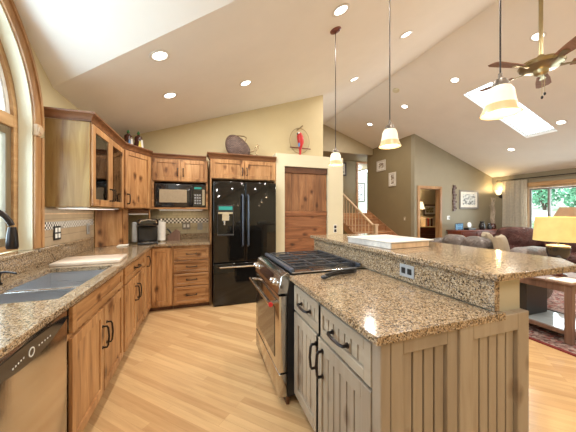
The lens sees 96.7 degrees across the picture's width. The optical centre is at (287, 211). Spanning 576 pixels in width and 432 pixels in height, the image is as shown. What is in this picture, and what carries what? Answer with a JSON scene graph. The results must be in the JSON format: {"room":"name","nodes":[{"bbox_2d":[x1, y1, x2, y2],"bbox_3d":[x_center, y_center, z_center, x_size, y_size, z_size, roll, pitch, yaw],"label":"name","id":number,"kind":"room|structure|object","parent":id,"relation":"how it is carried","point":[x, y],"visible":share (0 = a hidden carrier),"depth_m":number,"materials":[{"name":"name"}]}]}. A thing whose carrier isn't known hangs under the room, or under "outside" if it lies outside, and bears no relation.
{"room":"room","nodes":[
{"label":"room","id":0,"kind":"room"},
{"bbox_2d":[0,11,93,292],"bbox_3d":[-1.577,-0.227,0.526,0.200,3.146,7.220,0,0,-19],"label":"wall","id":1,"kind":"structure","parent":0,"point":[51,97],"depth_m":2.18,"materials":[{"name":"paint"}]},
{"bbox_2d":[0,0,44,252],"bbox_3d":[-1.730,-0.676,1.116,0.194,1.931,1.976,0,0,-19],"label":"window","id":2,"kind":"structure","parent":1,"relation":"in","point":[22,149],"depth_m":1.92,"materials":[{"name":"brown wood"}]},
{"bbox_2d":[45,207,93,246],"bbox_3d":[-2.168,0.126,2.580,0.015,0.329,1.030,0,0,-19],"label":"tile backsplash","id":3,"kind":"structure","parent":1,"relation":"attached to","point":[73,223],"depth_m":2.47,"materials":[{"name":"tile"}]},
{"bbox_2d":[54,226,60,239],"bbox_3d":[-2.057,0.186,2.285,0.008,0.125,0.120,0,0,-19],"label":"wall outlet","id":4,"kind":"object","parent":3,"relation":"attached to","point":[57,229],"visible":1,"depth_m":2.28,"materials":[{"name":"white plastic"}]},
{"bbox_2d":[44,106,126,207],"bbox_3d":[-1.991,-0.452,2.623,0.376,0.816,1.025,0,0,-19],"label":"upper cabinet","id":5,"kind":"object","parent":1,"relation":"attached to","point":[84,161],"visible":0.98,"depth_m":2.20,"materials":[{"name":"brown wood"}]},
{"bbox_2d":[119,143,152,208],"bbox_3d":[-2.194,-0.452,3.542,0.590,0.816,0.870,0,0,-19],"label":"upper cabinet","id":6,"kind":"object","parent":1,"relation":"attached to","point":[137,160],"visible":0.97,"depth_m":3.38,"materials":[{"name":"brown wood"}]},
{"bbox_2d":[124,130,132,143],"bbox_3d":[-2.219,-0.995,3.558,0.123,0.299,0.113,0,0,26],"label":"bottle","id":7,"kind":"object","parent":6,"relation":"on","point":[128,138],"visible":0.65,"depth_m":3.52,"materials":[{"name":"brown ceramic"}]},
{"bbox_2d":[134,131,142,147],"bbox_3d":[-2.115,-0.995,3.626,0.123,0.299,0.113,0,0,26],"label":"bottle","id":8,"kind":"object","parent":6,"relation":"on","point":[138,139],"visible":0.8,"depth_m":3.59,"materials":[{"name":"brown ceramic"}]},
{"bbox_2d":[56,207,118,209],"bbox_3d":[-2.012,-0.035,2.639,0.230,0.016,0.900,0,0,-19],"label":"light","id":9,"kind":"object","parent":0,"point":[87,208],"visible":0.98,"depth_m":2.30,"materials":[{"name":"white plastic"}]},
{"bbox_2d":[123,95,322,239],"bbox_3d":[-0.986,-0.469,4.483,3.490,3.630,0.120,0,0,-19],"label":"wall","id":10,"kind":"structure","parent":0,"point":[271,127],"depth_m":4.55,"materials":[{"name":"paint"}]},
{"bbox_2d":[146,210,207,233],"bbox_3d":[-1.777,0.155,4.140,0.930,0.389,0.012,0,0,-19],"label":"tile backsplash","id":11,"kind":"structure","parent":10,"relation":"attached to","point":[173,219],"depth_m":4.15,"materials":[{"name":"tile"}]},
{"bbox_2d":[182,222,189,228],"bbox_3d":[-1.656,0.226,4.170,0.125,0.115,0.008,0,0,-19],"label":"wall outlet","id":12,"kind":"object","parent":11,"relation":"attached to","point":[185,225],"visible":1,"depth_m":4.17,"materials":[{"name":"white plastic"}]},
{"bbox_2d":[197,223,202,229],"bbox_3d":[-1.457,0.236,4.239,0.080,0.115,0.008,0,0,-19],"label":"light switch","id":13,"kind":"object","parent":11,"relation":"attached to","point":[199,225],"visible":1,"depth_m":4.24,"materials":[{"name":"grey plastic"}]},
{"bbox_2d":[152,153,207,208],"bbox_3d":[-1.643,-0.444,3.948,0.770,0.800,0.461,0,0,-19],"label":"upper cabinet","id":14,"kind":"object","parent":10,"relation":"attached to","point":[165,169],"visible":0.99,"depth_m":3.77,"materials":[{"name":"brown wood"}]},
{"bbox_2d":[155,183,205,206],"bbox_3d":[-1.639,-0.244,3.945,0.695,0.350,0.413,0,0,-19],"label":"microwave","id":15,"kind":"object","parent":14,"relation":"in","point":[166,194],"visible":0.98,"depth_m":3.78,"materials":[{"name":"black plastic"}]},
{"bbox_2d":[158,209,202,209],"bbox_3d":[-1.661,-0.035,3.986,0.650,0.016,0.080,0,0,-19],"label":"light","id":16,"kind":"object","parent":14,"relation":"attached to","point":[158,209],"visible":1,"depth_m":3.94,"materials":[{"name":"white plastic"}]},
{"bbox_2d":[289,125,310,154],"bbox_3d":[0.231,-1.308,4.758,0.420,0.629,0.148,0,0,-19],"label":"ornament","id":17,"kind":"object","parent":10,"relation":"attached to","point":[300,139],"visible":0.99,"depth_m":4.72,"materials":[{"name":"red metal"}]},
{"bbox_2d":[13,0,575,176],"bbox_3d":[2.738,-1.942,3.479,9.880,1.721,10.000,0,0,-19],"label":"ceiling","id":18,"kind":"structure","parent":0,"point":[94,53],"depth_m":3.36,"materials":[{"name":"paint"}]},
{"bbox_2d":[149,50,169,61],"bbox_3d":[-1.143,-1.391,2.283,0.170,0.062,0.180,0,0,-19],"label":"recessed light","id":19,"kind":"object","parent":18,"relation":"in","point":[157,55],"visible":1,"depth_m":2.28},
{"bbox_2d":[162,92,177,98],"bbox_3d":[-1.409,-1.391,3.058,0.170,0.062,0.180,0,0,-19],"label":"recessed light","id":20,"kind":"object","parent":18,"relation":"in","point":[169,95],"visible":1,"depth_m":3.06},
{"bbox_2d":[239,80,251,86],"bbox_3d":[-0.558,-1.701,3.382,0.170,0.062,0.180,0,0,-19],"label":"recessed light","id":21,"kind":"object","parent":18,"relation":"in","point":[244,83],"visible":1,"depth_m":3.38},
{"bbox_2d":[328,26,342,166],"bbox_3d":[0.519,-1.258,2.796,0.168,1.496,0.168,0,0,-19],"label":"pendant lamp","id":22,"kind":"object","parent":18,"relation":"hanging from","point":[335,158],"visible":1,"depth_m":2.78,"materials":[{"name":"white glass"}]},
{"bbox_2d":[332,3,349,16],"bbox_3d":[0.511,-1.945,2.470,0.170,0.062,0.180,0,0,-19],"label":"recessed light","id":23,"kind":"object","parent":18,"relation":"in","point":[341,9],"visible":1,"depth_m":2.46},
{"bbox_2d":[378,0,401,148],"bbox_3d":[0.794,-1.258,1.997,0.168,1.496,0.168,0,0,-19],"label":"pendant lamp","id":24,"kind":"object","parent":18,"relation":"hanging from","point":[390,140],"visible":1,"depth_m":1.97,"materials":[{"name":"white glass"}]},
{"bbox_2d":[399,30,412,38],"bbox_3d":[1.607,-2.410,3.482,0.170,0.062,0.180,0,0,-19],"label":"recessed light","id":25,"kind":"object","parent":18,"relation":"in","point":[406,34],"visible":1,"depth_m":3.48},
{"bbox_2d":[449,77,459,83],"bbox_3d":[3.141,-2.483,4.823,0.170,0.062,0.180,0,0,-19],"label":"recessed light","id":26,"kind":"object","parent":18,"relation":"in","point":[453,80],"visible":1,"depth_m":4.82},
{"bbox_2d":[479,0,523,119],"bbox_3d":[1.043,-1.228,1.257,0.168,1.496,0.168,0,0,-19],"label":"pendant lamp","id":27,"kind":"object","parent":18,"relation":"hanging from","point":[501,101],"visible":1,"depth_m":1.24,"materials":[{"name":"white glass"}]},
{"bbox_2d":[465,93,555,136],"bbox_3d":[4.520,-2.051,5.186,2.020,0.726,0.570,0,0,-19],"label":"window","id":28,"kind":"structure","parent":18,"relation":"attached to","point":[466,94],"depth_m":5.51,"materials":[{"name":"paint"}]},
{"bbox_2d":[478,0,575,98],"bbox_3d":[2.877,-2.027,2.965,1.222,1.485,1.206,0,0,-19],"label":"ceiling fan","id":29,"kind":"object","parent":18,"relation":"hanging from","point":[539,67],"visible":0.97,"depth_m":2.89,"materials":[{"name":"gold metal"}]},
{"bbox_2d":[529,31,546,41],"bbox_3d":[3.541,-2.486,3.628,0.170,0.062,0.180,0,0,-19],"label":"recessed light","id":30,"kind":"object","parent":18,"relation":"in","point":[535,38],"visible":0.77,"depth_m":3.64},
{"bbox_2d":[555,120,567,124],"bbox_3d":[5.340,-1.753,5.008,0.170,0.062,0.180,0,0,-19],"label":"recessed light","id":31,"kind":"object","parent":18,"relation":"in","point":[559,122],"visible":1,"depth_m":5.01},
{"bbox_2d":[273,153,342,253],"bbox_3d":[0.279,0.208,4.521,1.204,2.275,0.629,0,0,-19],"label":"wall","id":32,"kind":"structure","parent":0,"point":[334,177],"depth_m":4.25,"materials":[{"name":"beige paint"}]},
{"bbox_2d":[285,167,326,253],"bbox_3d":[0.295,0.301,4.255,0.769,2.065,0.055,0,0,-19],"label":"pantry door","id":33,"kind":"structure","parent":32,"relation":"in","point":[305,188],"depth_m":4.23,"materials":[{"name":"brown wood"}]},
{"bbox_2d":[83,300,575,431],"bbox_3d":[3.075,1.396,3.637,11.020,0.100,10.320,0,0,-19],"label":"floor","id":34,"kind":"structure","parent":0,"point":[202,368],"depth_m":2.00,"materials":[{"name":"brown wood"}]},
{"bbox_2d":[0,311,68,431],"bbox_3d":[-1.253,0.903,0.871,0.597,0.875,0.602,0,0,-19],"label":"dishwasher","id":35,"kind":"object","parent":34,"relation":"on","point":[33,375],"visible":0.95,"depth_m":1.01,"materials":[{"name":"silver metal"}]},
{"bbox_2d":[67,270,122,431],"bbox_3d":[-1.510,0.903,1.643,0.643,0.881,1.000,0,0,-19],"label":"base cabinet","id":36,"kind":"object","parent":34,"relation":"on","point":[95,333],"visible":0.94,"depth_m":1.58,"materials":[{"name":"brown wood"}]},
{"bbox_2d":[122,253,144,353],"bbox_3d":[-1.815,0.903,2.532,0.643,0.881,0.870,0,0,-19],"label":"base cabinet","id":37,"kind":"object","parent":34,"relation":"on","point":[133,286],"visible":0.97,"depth_m":2.50,"materials":[{"name":"brown wood"}]},
{"bbox_2d":[142,246,172,320],"bbox_3d":[-2.030,0.903,3.490,0.860,0.881,1.070,0,0,-19],"label":"base cabinet","id":38,"kind":"object","parent":34,"relation":"on","point":[158,266],"visible":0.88,"depth_m":3.44,"materials":[{"name":"brown wood"}]},
{"bbox_2d":[173,245,209,308],"bbox_3d":[-1.447,0.903,3.871,0.480,0.881,0.728,0,0,-19],"label":"base cabinet","id":39,"kind":"object","parent":34,"relation":"on","point":[191,263],"visible":1,"depth_m":3.58,"materials":[{"name":"brown wood"}]},
{"bbox_2d":[207,152,276,304],"bbox_3d":[-0.772,0.243,4.126,1.033,2.204,0.691,0,0,-19],"label":"tall cabinet","id":40,"kind":"object","parent":34,"relation":"on","point":[230,167],"visible":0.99,"depth_m":3.83,"materials":[{"name":"brown wood"}]},
{"bbox_2d":[225,135,259,154],"bbox_3d":[-0.735,-1.052,4.189,0.571,0.395,0.140,0,0,-19],"label":"fish sculpture","id":41,"kind":"object","parent":40,"relation":"on","point":[234,144],"visible":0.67,"depth_m":4.10,"materials":[{"name":"gold metal"}]},
{"bbox_2d":[212,181,275,306],"bbox_3d":[-0.724,0.453,4.059,0.920,1.783,0.793,0,0,-19],"label":"refrigerator","id":42,"kind":"object","parent":34,"relation":"on","point":[243,213],"visible":0.85,"depth_m":3.71,"materials":[{"name":"black metal"}]},
{"bbox_2d":[249,250,362,404],"bbox_3d":[0.097,0.868,2.212,0.744,0.950,0.784,0,0,-19],"label":"range","id":43,"kind":"object","parent":34,"relation":"on","point":[275,310],"visible":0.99,"depth_m":1.90,"materials":[{"name":"silver metal"}]},
{"bbox_2d":[265,250,362,273],"bbox_3d":[0.171,0.412,2.237,0.588,0.038,0.784,0,0,-19],"label":"cooktop","id":44,"kind":"object","parent":43,"relation":"in","point":[316,261],"depth_m":2.07,"materials":[{"name":"metal"}]},
{"bbox_2d":[343,193,397,235],"bbox_3d":[2.483,0.203,7.723,1.378,2.285,2.219,0,0,-19],"label":"staircase","id":45,"kind":"structure","parent":34,"relation":"on","point":[358,223],"depth_m":7.81,"materials":[{"name":"brown wood"}]},
{"bbox_2d":[294,285,528,431],"bbox_3d":[0.538,0.893,1.438,0.842,0.901,0.900,0,0,-19],"label":"base cabinet","id":46,"kind":"object","parent":34,"relation":"on","point":[475,378],"visible":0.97,"depth_m":1.08,"materials":[{"name":"brown wood"}]},
{"bbox_2d":[290,239,505,345],"bbox_3d":[0.314,0.377,1.870,0.660,0.168,1.868,0,0,-19],"label":"countertop","id":47,"kind":"structure","parent":46,"relation":"on","point":[383,309],"depth_m":1.23,"materials":[{"name":"stone"}]},
{"bbox_2d":[321,267,356,278],"bbox_3d":[0.344,0.403,1.714,0.321,0.051,0.053,0,0,-36],"label":"utensil","id":48,"kind":"object","parent":47,"relation":"on","point":[342,271],"visible":1,"depth_m":1.70,"materials":[{"name":"black metal"}]},
{"bbox_2d":[400,263,413,278],"bbox_3d":[0.725,0.361,1.566,0.008,0.075,0.115,0,0,-19],"label":"wall outlet","id":49,"kind":"object","parent":47,"relation":"attached to","point":[405,270],"visible":1,"depth_m":1.56,"materials":[{"name":"grey plastic"}]},
{"bbox_2d":[420,226,434,238],"bbox_3d":[4.881,0.921,9.255,0.910,0.810,0.558,0,0,-19],"label":"dresser","id":50,"kind":"object","parent":34,"relation":"on","point":[427,232],"visible":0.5,"depth_m":9.04,"materials":[{"name":"brown wood"}]},
{"bbox_2d":[420,218,426,225],"bbox_3d":[4.915,0.361,9.266,0.080,0.310,0.230,0,0,-19],"label":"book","id":51,"kind":"object","parent":50,"relation":"on","point":[423,220],"visible":0.78,"depth_m":9.23,"materials":[{"name":"beige paper"}]},
{"bbox_2d":[446,229,497,236],"bbox_3d":[5.471,0.928,7.417,1.810,0.834,0.478,0,0,-19],"label":"credenza","id":52,"kind":"object","parent":34,"relation":"on","point":[477,232],"visible":0.19,"depth_m":7.13,"materials":[{"name":"brown wood"}]},
{"bbox_2d":[456,223,462,229],"bbox_3d":[4.843,0.410,7.214,0.250,0.200,0.024,0,0,-19],"label":"photo frame","id":53,"kind":"object","parent":52,"relation":"on","point":[460,225],"visible":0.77,"depth_m":7.21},
{"bbox_2d":[464,222,475,229],"bbox_3d":[5.186,0.401,7.308,0.280,0.220,0.150,0,0,-19],"label":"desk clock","id":54,"kind":"object","parent":52,"relation":"on","point":[468,223],"visible":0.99,"depth_m":7.26,"materials":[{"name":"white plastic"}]},
{"bbox_2d":[479,221,485,229],"bbox_3d":[5.639,0.391,7.437,0.170,0.240,0.170,0,0,-19],"label":"vase","id":55,"kind":"object","parent":52,"relation":"on","point":[482,226],"visible":1,"depth_m":7.38,"materials":[{"name":"black ceramic"}]},
{"bbox_2d":[489,198,495,228],"bbox_3d":[6.127,0.039,7.658,0.199,0.943,0.180,0,0,-19],"label":"vase","id":56,"kind":"object","parent":52,"relation":"on","point":[493,224],"visible":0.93,"depth_m":7.63,"materials":[{"name":"brown ceramic"}]},
{"bbox_2d":[529,290,575,356],"bbox_3d":[4.100,1.340,4.529,4.100,0.010,3.900,0,0,-19],"label":"area rug","id":57,"kind":"object","parent":34,"relation":"on","point":[550,338],"visible":0.02,"depth_m":2.79,"materials":[{"name":"red carpet"}]},
{"bbox_2d":[431,234,552,298],"bbox_3d":[3.330,0.873,4.439,0.785,0.924,1.672,0,0,-19],"label":"leather sofa","id":58,"kind":"object","parent":57,"relation":"on","point":[472,241],"visible":0.17,"depth_m":4.21,"materials":[{"name":"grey leather"}]},
{"bbox_2d":[441,234,465,244],"bbox_3d":[3.094,0.642,4.748,0.302,0.453,0.434,0,0,-19],"label":"cushion","id":59,"kind":"object","parent":58,"relation":"on","point":[455,239],"depth_m":4.65,"materials":[{"name":"grey fabric"}]},
{"bbox_2d":[462,236,493,249],"bbox_3d":[3.227,0.642,4.368,0.306,0.461,0.429,0,0,-19],"label":"cushion","id":60,"kind":"object","parent":58,"relation":"on","point":[472,241],"depth_m":4.24,"materials":[{"name":"grey fabric"}]},
{"bbox_2d":[481,232,493,247],"bbox_3d":[3.482,0.555,4.390,0.258,0.402,0.440,0,0,31],"label":"throw pillow","id":61,"kind":"object","parent":58,"relation":"on","point":[484,234],"visible":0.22,"depth_m":4.25,"materials":[{"name":"beige fabric"}]},
{"bbox_2d":[492,234,509,250],"bbox_3d":[3.343,0.586,3.994,0.440,0.451,0.202,0,0,-41],"label":"throw pillow","id":62,"kind":"object","parent":58,"relation":"on","point":[500,242],"visible":0.51,"depth_m":3.88,"materials":[{"name":"beige fabric"}]},
{"bbox_2d":[479,226,575,272],"bbox_3d":[5.838,0.853,5.962,0.882,0.964,2.482,0,0,-19],"label":"leather loveseat","id":63,"kind":"object","parent":57,"relation":"on","point":[516,236],"visible":0.2,"depth_m":6.25,"materials":[{"name":"red leather"}]},
{"bbox_2d":[509,245,526,249],"bbox_3d":[5.578,0.936,6.388,0.661,0.203,0.981,0,0,-19],"label":"seat cushion","id":64,"kind":"object","parent":63,"relation":"on","point":[511,246],"depth_m":6.22,"materials":[{"name":"grey fabric"}]},
{"bbox_2d":[495,226,542,246],"bbox_3d":[5.843,0.622,6.473,0.302,0.493,1.021,0,0,-19],"label":"cushion","id":65,"kind":"object","parent":63,"relation":"on","point":[516,236],"depth_m":6.34,"materials":[{"name":"red leather"}]},
{"bbox_2d":[542,241,575,251],"bbox_3d":[6.161,0.622,5.554,0.306,0.502,1.010,0,0,-19],"label":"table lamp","id":66,"kind":"object","parent":63,"relation":"on","point":[573,245],"depth_m":5.55,"materials":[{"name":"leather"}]},
{"bbox_2d":[567,251,575,262],"bbox_3d":[5.896,0.936,5.463,0.665,0.204,0.976,0,0,-19],"label":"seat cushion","id":67,"kind":"object","parent":63,"relation":"on","point":[572,258],"depth_m":5.13,"materials":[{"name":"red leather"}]},
{"bbox_2d":[520,272,575,345],"bbox_3d":[3.022,1.025,2.990,0.700,0.619,0.750,0,0,-19],"label":"end table","id":68,"kind":"object","parent":57,"relation":"on","point":[564,322],"visible":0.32,"depth_m":2.69,"materials":[{"name":"brown wood"}]},
{"bbox_2d":[520,283,546,314],"bbox_3d":[2.955,1.021,3.155,0.420,0.400,0.205,0,0,-19],"label":"storage box","id":69,"kind":"object","parent":68,"relation":"on","point":[533,299],"visible":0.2,"depth_m":3.05,"materials":[{"name":"black plastic"}]},
{"bbox_2d":[529,310,575,328],"bbox_3d":[3.022,1.226,2.990,0.558,0.010,0.608,0,0,-19],"label":"glass shelf","id":70,"kind":"object","parent":68,"relation":"attached to","point":[553,318],"depth_m":2.93,"materials":[{"name":"glass"}]},
{"bbox_2d":[533,217,575,276],"bbox_3d":[3.062,0.386,2.903,0.420,0.660,0.420,0,0,-19],"label":"table lamp","id":71,"kind":"object","parent":68,"relation":"on","point":[549,229],"visible":0.77,"depth_m":2.81,"materials":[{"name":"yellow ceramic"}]},
{"bbox_2d":[547,277,575,282],"bbox_3d":[2.917,0.712,2.695,0.230,0.008,0.200,0,0,-19],"label":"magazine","id":72,"kind":"object","parent":68,"relation":"on","point":[563,279],"visible":1,"depth_m":2.69,"materials":[{"name":"white paper"}]},
{"bbox_2d":[553,207,575,216],"bbox_3d":[6.729,0.616,6.141,0.552,1.459,0.552,0,0,-19],"label":"floor lamp","id":73,"kind":"object","parent":34,"relation":"on","point":[562,211],"visible":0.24,"depth_m":6.04,"materials":[{"name":"beige fabric"}]},
{"bbox_3d":[-1.059,0.854,0.331,0.643,0.783,0.515,0,0,-19],"label":"base cabinet","id":74,"kind":"object","parent":34,"relation":"on","visible":0},
{"bbox_2d":[0,233,209,358],"bbox_3d":[-1.346,0.376,2.127,1.437,0.170,4.098,0,0,-19],"label":"countertop","id":75,"kind":"structure","parent":74,"relation":"on","point":[19,321],"depth_m":1.74,"materials":[{"name":"stone"}]},
{"bbox_2d":[0,271,16,284],"bbox_3d":[-1.673,0.390,1.520,0.125,0.080,0.039,0,0,-8],"label":"soap dispenser","id":76,"kind":"object","parent":75,"relation":"on","point":[9,272],"visible":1,"depth_m":1.51,"materials":[{"name":"brown metal"}]},
{"bbox_2d":[0,210,18,249],"bbox_3d":[-1.532,0.199,1.299,0.210,0.462,0.229,0,0,5],"label":"faucet","id":77,"kind":"object","parent":75,"relation":"on","point":[12,241],"visible":1,"depth_m":1.33,"materials":[{"name":"brown metal"}]},
{"bbox_2d":[0,269,105,331],"bbox_3d":[-1.470,0.554,1.607,0.415,0.184,0.855,0,0,-19],"label":"sink","id":78,"kind":"object","parent":75,"relation":"in","point":[56,285],"visible":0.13,"depth_m":1.65,"materials":[{"name":"silver metal"}]},
{"bbox_2d":[49,254,126,266],"bbox_3d":[-1.708,0.415,2.236,0.470,0.030,0.340,0,0,-23],"label":"cutting board","id":79,"kind":"object","parent":75,"relation":"on","point":[115,258],"visible":1,"depth_m":2.15,"materials":[{"name":"brown wood"}]},
{"bbox_2d":[94,209,149,246],"bbox_3d":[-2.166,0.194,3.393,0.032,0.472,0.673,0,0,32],"label":"appliance garage","id":80,"kind":"object","parent":75,"relation":"on","point":[110,226],"visible":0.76,"depth_m":3.27,"materials":[{"name":"brown wood"}]},
{"bbox_2d":[132,218,158,244],"bbox_3d":[-1.930,0.261,3.463,0.310,0.339,0.313,0,0,-31],"label":"coffee maker","id":81,"kind":"object","parent":75,"relation":"on","point":[146,233],"visible":1,"depth_m":3.44,"materials":[{"name":"black plastic"}]},
{"bbox_2d":[157,219,166,241],"bbox_3d":[-1.881,0.266,3.795,0.150,0.330,0.150,0,0,-19],"label":"paper towel roll","id":82,"kind":"object","parent":75,"relation":"on","point":[162,225],"visible":0.91,"depth_m":3.75,"materials":[{"name":"paper"}]},
{"bbox_2d":[167,228,180,240],"bbox_3d":[-1.738,0.337,3.886,0.191,0.186,0.100,0,0,-19],"label":"knife block","id":83,"kind":"object","parent":75,"relation":"on","point":[175,235],"visible":1,"depth_m":3.85,"materials":[{"name":"brown wood"}]},
{"bbox_2d":[323,152,368,171],"bbox_3d":[1.521,-1.970,10.034,5.000,0.069,3.210,0,0,-19],"label":"ceiling","id":84,"kind":"structure","parent":0,"point":[347,157],"depth_m":9.09,"materials":[{"name":"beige paint"}]},
{"bbox_2d":[323,124,372,155],"bbox_3d":[1.315,-2.353,8.203,3.280,0.838,0.100,0,0,-19],"label":"wall","id":85,"kind":"structure","parent":0,"point":[344,144],"depth_m":8.30,"materials":[{"name":"beige paint"}]},
{"bbox_2d":[343,160,366,212],"bbox_3d":[1.414,-0.949,9.421,4.400,1.970,0.100,0,0,-19],"label":"wall","id":86,"kind":"structure","parent":0,"point":[349,181],"depth_m":9.70,"materials":[{"name":"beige paint"}]},
{"bbox_2d":[343,162,345,175],"bbox_3d":[2.022,-1.604,9.562,0.360,0.500,0.024,0,0,-19],"label":"framed picture","id":87,"kind":"object","parent":86,"relation":"attached to","point":[344,163],"visible":0.44,"depth_m":9.60},
{"bbox_2d":[356,162,366,212],"bbox_3d":[3.062,-0.945,9.919,0.960,1.959,0.029,0,0,-19],"label":"trim","id":88,"kind":"structure","parent":86,"relation":"attached to","point":[357,163],"depth_m":9.76,"materials":[{"name":"brown wood"}]},
{"bbox_2d":[358,172,366,212],"bbox_3d":[2.543,-0.949,12.136,3.700,1.970,0.100,0,0,-19],"label":"wall","id":89,"kind":"structure","parent":0,"point":[362,176],"depth_m":12.47,"materials":[{"name":"paint"}]},
{"bbox_2d":[358,183,364,201],"bbox_3d":[3.510,-0.954,12.399,0.500,0.900,0.024,0,0,-19],"label":"framed picture","id":90,"kind":"object","parent":89,"relation":"attached to","point":[361,186],"visible":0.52,"depth_m":12.42},
{"bbox_2d":[358,185,362,199],"bbox_3d":[3.509,-0.954,12.401,0.320,0.740,0.002,0,0,-19],"label":"print","id":91,"kind":"object","parent":90,"relation":"attached to","point":[360,187],"depth_m":12.40},
{"bbox_2d":[367,135,410,236],"bbox_3d":[3.138,-0.408,8.069,0.079,3.507,1.979,0,0,-19],"label":"wall","id":92,"kind":"structure","parent":0,"point":[390,205],"depth_m":7.81,"materials":[{"name":"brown paint"}]},
{"bbox_2d":[377,159,385,171],"bbox_3d":[3.009,-1.494,8.278,0.024,0.340,0.420,0,0,-19],"label":"framed picture","id":93,"kind":"object","parent":92,"relation":"attached to","point":[381,165],"visible":1,"depth_m":8.26,"materials":[{"name":"paper"}]},
{"bbox_2d":[389,172,395,186],"bbox_3d":[3.174,-0.994,7.795,0.024,0.420,0.300,0,0,-19],"label":"framed picture","id":94,"kind":"object","parent":92,"relation":"attached to","point":[392,176],"visible":1,"depth_m":7.79,"materials":[{"name":"paper"}]},
{"bbox_2d":[358,267,519,311],"bbox_3d":[0.695,0.819,2.021,0.162,1.052,1.830,0,0,-19],"label":"wall","id":95,"kind":"structure","parent":0,"point":[509,290],"depth_m":1.16,"materials":[{"name":"paint"}]},
{"bbox_2d":[310,233,575,281],"bbox_3d":[0.924,0.276,2.095,0.770,0.031,1.918,0,0,-19],"label":"countertop","id":96,"kind":"structure","parent":95,"relation":"on","point":[489,264],"depth_m":1.41,"materials":[{"name":"stone"}]},
{"bbox_2d":[347,234,433,248],"bbox_3d":[0.816,0.235,2.088,0.450,0.050,0.485,0,0,-25],"label":"cutting board","id":97,"kind":"object","parent":96,"relation":"on","point":[386,241],"visible":1,"depth_m":1.94,"materials":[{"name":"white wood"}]},
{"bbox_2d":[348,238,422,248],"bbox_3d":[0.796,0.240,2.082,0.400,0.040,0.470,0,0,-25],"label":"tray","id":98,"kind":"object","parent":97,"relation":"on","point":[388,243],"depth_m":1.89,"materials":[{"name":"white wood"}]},
{"bbox_2d":[411,134,491,237],"bbox_3d":[5.043,-0.398,8.633,4.050,3.487,2.050,0,0,-19],"label":"wall","id":99,"kind":"structure","parent":0,"point":[431,165],"depth_m":7.43,"materials":[{"name":"grey paint"}]},
{"bbox_2d":[423,204,434,215],"bbox_3d":[5.385,-0.074,9.713,0.620,0.420,0.024,0,0,-19],"label":"framed picture","id":100,"kind":"object","parent":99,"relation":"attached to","point":[429,210],"visible":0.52,"depth_m":9.69},
{"bbox_2d":[426,207,433,212],"bbox_3d":[5.384,-0.074,9.715,0.360,0.192,0.002,0,0,-19],"label":"print","id":101,"kind":"object","parent":100,"relation":"attached to","point":[428,209],"depth_m":9.72},
{"bbox_2d":[417,186,441,237],"bbox_3d":[3.957,0.311,7.224,0.880,2.070,0.150,0,0,-19],"label":"door","id":102,"kind":"structure","parent":99,"relation":"in","point":[438,190],"depth_m":7.29,"materials":[{"name":"brown wood"}]},
{"bbox_2d":[452,185,456,210],"bbox_3d":[4.860,-0.405,7.466,0.164,0.762,0.032,0,0,-19],"label":"carving","id":103,"kind":"object","parent":99,"relation":"attached to","point":[454,188],"visible":1,"depth_m":7.45,"materials":[{"name":"brown wood"}]},
{"bbox_2d":[459,190,478,208],"bbox_3d":[5.423,-0.374,7.664,0.800,0.560,0.024,0,0,-19],"label":"framed picture","id":104,"kind":"object","parent":99,"relation":"attached to","point":[468,199],"visible":1,"depth_m":7.66},
{"bbox_2d":[463,194,474,204],"bbox_3d":[5.422,-0.374,7.666,0.520,0.316,0.002,0,0,-19],"label":"print","id":105,"kind":"object","parent":104,"relation":"attached to","point":[468,199],"depth_m":7.66},
{"bbox_2d":[492,168,575,228],"bbox_3d":[7.770,0.133,4.268,0.150,2.427,8.220,0,0,-19],"label":"wall","id":106,"kind":"structure","parent":0,"point":[498,205],"depth_m":7.34,"materials":[{"name":"grey paint"}]},
{"bbox_2d":[495,190,501,197],"bbox_3d":[6.380,-0.536,7.745,0.213,0.235,0.190,0,0,-19],"label":"wall sconce","id":107,"kind":"object","parent":106,"relation":"attached to","point":[498,192],"visible":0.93,"depth_m":7.71,"materials":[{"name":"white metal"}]},
{"bbox_2d":[496,173,575,181],"bbox_3d":[6.905,-0.936,6.361,0.121,0.070,3.142,0,0,-19],"label":"curtain rod","id":108,"kind":"object","parent":106,"relation":"attached to","point":[567,173],"visible":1,"depth_m":6.87,"materials":[{"name":"brown metal"}]},
{"bbox_2d":[502,179,526,226],"bbox_3d":[6.525,0.206,7.382,0.077,2.220,0.651,0,0,-19],"label":"curtain","id":109,"kind":"object","parent":108,"relation":"hanging from","point":[514,193],"visible":0.45,"depth_m":7.38,"materials":[{"name":"beige fabric"}]},
{"bbox_2d":[527,179,575,227],"bbox_3d":[7.101,0.266,6.132,0.142,2.160,2.420,0,0,-19],"label":"window","id":110,"kind":"structure","parent":106,"relation":"in","point":[566,183],"depth_m":6.78,"materials":[{"name":"brown wood"}]},
{"label":"outside","id":111,"kind":"structure","parent":0,"visible":0},
{"bbox_2d":[532,186,574,220],"bbox_3d":[14.319,-0.567,10.209,16.000,4.185,26.000,0,0,-19],"label":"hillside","id":112,"kind":"structure","parent":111,"point":[536,212],"depth_m":12.51,"materials":[{"name":"white"}]},
{"bbox_2d":[532,189,560,209],"bbox_3d":[12.437,-0.936,12.431,1.230,1.999,1.287,0,0,27],"label":"shrub","id":113,"kind":"object","parent":112,"relation":"on","point":[544,199],"visible":0.56,"depth_m":12.32,"materials":[{"name":"green plant"}]},
{"bbox_2d":[558,188,575,206],"bbox_3d":[12.676,-0.717,11.118,1.278,1.674,1.302,0,0,-19],"label":"shrub","id":114,"kind":"object","parent":112,"relation":"on","point":[572,192],"visible":0.83,"depth_m":11.22,"materials":[{"name":"green plant"}]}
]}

